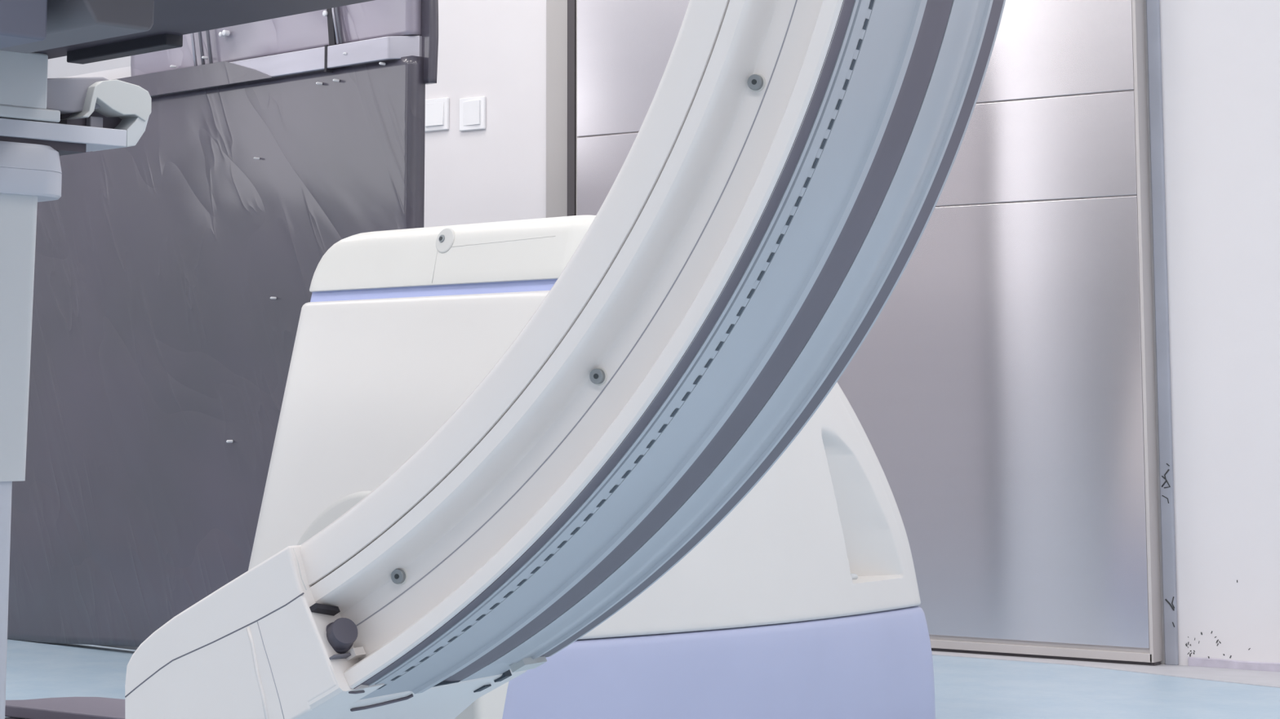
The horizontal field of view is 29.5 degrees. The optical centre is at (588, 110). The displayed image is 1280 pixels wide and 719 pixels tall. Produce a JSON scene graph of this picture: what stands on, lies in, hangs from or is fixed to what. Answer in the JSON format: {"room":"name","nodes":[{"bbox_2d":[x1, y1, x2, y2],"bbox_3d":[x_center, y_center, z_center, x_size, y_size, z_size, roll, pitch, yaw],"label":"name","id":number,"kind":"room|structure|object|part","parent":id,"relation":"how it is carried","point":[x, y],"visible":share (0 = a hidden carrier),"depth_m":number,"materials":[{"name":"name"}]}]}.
{"room":"radiology room","nodes":[
{"label":"radiology room","id":0,"kind":"room"},
{"bbox_2d":[4,639,1279,718],"bbox_3d":[-1.302,0.856,2.249,10.100,0.102,7.700,-5,-9,37],"label":"floor","id":1,"kind":"structure","parent":0,"point":[966,688],"depth_m":4.67,"materials":[{"name":"blue plastic"}]},
{"bbox_2d":[0,0,373,718],"bbox_3d":[-0.932,0.382,3.062,2.280,1.040,0.963,-7,-10,44],"label":"table","id":2,"kind":"object","parent":1,"relation":"on","point":[33,33],"visible":0.99,"depth_m":3.06,"materials":[{"name":"grey plastic"}]},
{"bbox_3d":[-0.898,0.021,3.082,0.243,0.022,0.578,-7,-10,44],"label":"mounting plate","id":3,"kind":"part","parent":2,"relation":"part of","materials":[{"name":"grey paint"}]},
{"bbox_3d":[-0.534,-0.121,2.425,0.220,0.098,0.094,-7,-10,44],"label":"underside motor","id":4,"kind":"part","parent":2,"relation":"part of","materials":[{"name":"grey plastic"}]},
{"bbox_2d":[46,76,151,151],"bbox_3d":[-0.674,0.002,3.211,0.104,0.092,0.160,-7,-10,44],"label":"clamp","id":5,"kind":"object","parent":2,"relation":"attached to","point":[102,102],"visible":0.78,"depth_m":3.19,"materials":[{"name":"grey plastic"}]},
{"bbox_3d":[-0.583,-0.079,3.047,0.216,0.017,0.026,-7,-10,44],"label":"edge rail","id":6,"kind":"part","parent":2,"relation":"part of","materials":[{"name":"black metal"}]},
{"bbox_2d":[7,0,438,650],"bbox_3d":[-1.019,0.436,5.399,1.955,1.499,0.076,-7,-10,44],"label":"curtain","id":7,"kind":"object","parent":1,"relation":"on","point":[175,268],"visible":0.69,"depth_m":5.21,"materials":[{"name":"grey fabric"}]},
{"bbox_3d":[-1.011,0.538,5.419,1.900,1.296,0.008,-7,-10,44],"label":"panel","id":8,"kind":"part","parent":7,"relation":"part of","materials":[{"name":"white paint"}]},
{"bbox_3d":[-0.863,-0.211,5.294,0.009,0.239,0.039,6,-9,-41],"label":"cord","id":9,"kind":"part","parent":7,"relation":"part of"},
{"bbox_3d":[-0.843,-0.213,5.276,0.009,0.239,0.039,6,-9,-41],"label":"cord","id":10,"kind":"part","parent":7,"relation":"part of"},
{"bbox_3d":[-0.823,-0.216,5.256,0.009,0.239,0.039,6,-9,-41],"label":"cord","id":11,"kind":"part","parent":7,"relation":"part of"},
{"bbox_3d":[-1.013,-0.048,5.447,1.878,0.046,0.049,-7,-10,44],"label":"rail","id":12,"kind":"part","parent":7,"relation":"part of","materials":[{"name":"grey metal"}]},
{"bbox_3d":[-0.518,-0.213,4.951,0.034,0.159,0.008,-7,-10,44],"label":"cord","id":13,"kind":"part","parent":7,"relation":"part of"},
{"bbox_3d":[-0.510,-0.214,4.943,0.032,0.159,0.008,-7,-10,44],"label":"cord","id":14,"kind":"part","parent":7,"relation":"part of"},
{"bbox_2d":[248,215,935,718],"bbox_3d":[-0.150,0.534,3.385,1.103,0.816,2.560,-2,-7,12],"label":"stand","id":15,"kind":"object","parent":1,"relation":"on","point":[802,602],"visible":0.43,"depth_m":3.80,"materials":[{"name":"white paint"}]},
{"bbox_3d":[-0.356,0.889,3.635,0.643,0.173,0.077,-7,-10,44],"label":"panel","id":16,"kind":"part","parent":15,"relation":"part of","materials":[{"name":"white plastic"}]},
{"bbox_2d":[124,0,1005,718],"bbox_3d":[0.009,-0.259,1.935,0.644,1.603,0.353,-4,-8,29],"label":"c-arm","id":17,"kind":"object","parent":15,"relation":"attached to","point":[788,162],"visible":1,"depth_m":1.75,"materials":[{"name":"white plastic"}]},
{"bbox_2d":[394,573,399,579],"bbox_3d":[-0.140,0.341,1.782,0.004,0.004,0.003,-4,-8,29],"label":"socket","id":18,"kind":"object","parent":17,"relation":"attached to","point":[396,576],"depth_m":1.78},
{"bbox_2d":[395,568,407,585],"bbox_3d":[-0.138,0.342,1.785,0.014,0.014,0.002,-4,-8,29],"label":"washer","id":19,"kind":"object","parent":17,"relation":"in","point":[402,569],"depth_m":1.78,"materials":[{"name":"grey metal"}]},
{"bbox_3d":[-0.117,0.433,1.907,0.043,0.044,0.210,-4,-8,29],"label":"frame","id":20,"kind":"part","parent":17,"relation":"part of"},
{"bbox_2d":[593,373,598,378],"bbox_3d":[0.006,0.188,1.719,0.004,0.004,0.003,-4,-8,29],"label":"socket","id":21,"kind":"object","parent":17,"relation":"attached to","point":[595,375],"depth_m":1.72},
{"bbox_2d":[594,367,607,386],"bbox_3d":[0.007,0.188,1.722,0.014,0.014,0.002,-4,-8,29],"label":"washer","id":22,"kind":"object","parent":17,"relation":"in","point":[606,375],"depth_m":1.72,"materials":[{"name":"grey metal"}]},
{"bbox_3d":[0.071,-0.317,1.889,0.483,1.499,0.282,-4,-8,29],"label":"frame","id":23,"kind":"part","parent":17,"relation":"part of","materials":[{"name":"white plastic"}]},
{"bbox_2d":[751,79,756,84],"bbox_3d":[0.115,-0.020,1.682,0.004,0.004,0.003,-4,-8,29],"label":"socket","id":24,"kind":"object","parent":17,"relation":"attached to","point":[753,82],"depth_m":1.68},
{"bbox_2d":[750,73,765,92],"bbox_3d":[0.117,-0.020,1.685,0.014,0.014,0.002,-4,-8,29],"label":"washer","id":25,"kind":"object","parent":17,"relation":"in","point":[764,80],"depth_m":1.68,"materials":[{"name":"grey metal"}]},
{"bbox_2d":[47,0,1279,666],"bbox_3d":[1.003,-0.188,5.433,10.100,2.750,0.122,-5,-9,37],"label":"wall","id":26,"kind":"structure","parent":0,"point":[1220,59],"depth_m":5.07,"materials":[{"name":"white paint"}]},
{"bbox_2d":[425,97,448,131],"bbox_3d":[-0.404,0.009,6.401,0.086,0.086,0.016,-5,-9,37],"label":"wall switch","id":27,"kind":"object","parent":26,"relation":"attached to","point":[437,109],"visible":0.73,"depth_m":6.39,"materials":[{"name":"plastic"}]},
{"bbox_2d":[458,96,485,131],"bbox_3d":[-0.304,0.007,6.325,0.086,0.086,0.014,-5,-9,37],"label":"wall switch","id":28,"kind":"object","parent":26,"relation":"attached to","point":[472,109],"visible":1,"depth_m":6.32,"materials":[{"name":"plastic"}]},
{"bbox_2d":[546,0,567,217],"bbox_3d":[-0.072,0.149,6.131,0.084,2.250,0.012,-5,-9,37],"label":"door frame","id":29,"kind":"structure","parent":26,"relation":"attached to","point":[556,10],"depth_m":6.15,"materials":[{"name":"grey metal"}]},
{"bbox_2d":[567,0,1162,666],"bbox_3d":[0.566,0.136,5.619,1.537,2.149,0.050,-5,-9,37],"label":"door","id":30,"kind":"structure","parent":26,"relation":"in","point":[1002,391],"depth_m":5.26,"materials":[{"name":"metal"}]},
{"bbox_3d":[0.565,-0.461,5.667,1.490,0.948,0.007,-5,-9,37],"label":"panel","id":31,"kind":"part","parent":30,"relation":"part of","materials":[{"name":"silver metal"}]},
{"bbox_3d":[0.565,0.122,5.596,1.490,0.221,0.007,-5,-9,37],"label":"panel","id":32,"kind":"part","parent":30,"relation":"part of","materials":[{"name":"silver metal"}]},
{"bbox_3d":[0.565,0.700,5.524,1.490,0.938,0.007,-5,-9,37],"label":"panel","id":33,"kind":"part","parent":30,"relation":"part of","materials":[{"name":"silver metal"}]},
{"bbox_2d":[1146,0,1178,665],"bbox_3d":[1.206,0.031,5.168,0.029,2.250,0.012,-5,-9,37],"label":"door frame","id":34,"kind":"structure","parent":26,"relation":"attached to","point":[1153,6],"depth_m":5.11,"materials":[{"name":"grey metal"}]},
{"bbox_2d":[1187,657,1279,671],"bbox_3d":[3.111,0.959,3.600,4.710,0.023,0.004,-5,-9,37],"label":"baseboard","id":35,"kind":"structure","parent":26,"relation":"attached to","point":[1197,662],"depth_m":4.96,"materials":[{"name":"white"}]}
]}

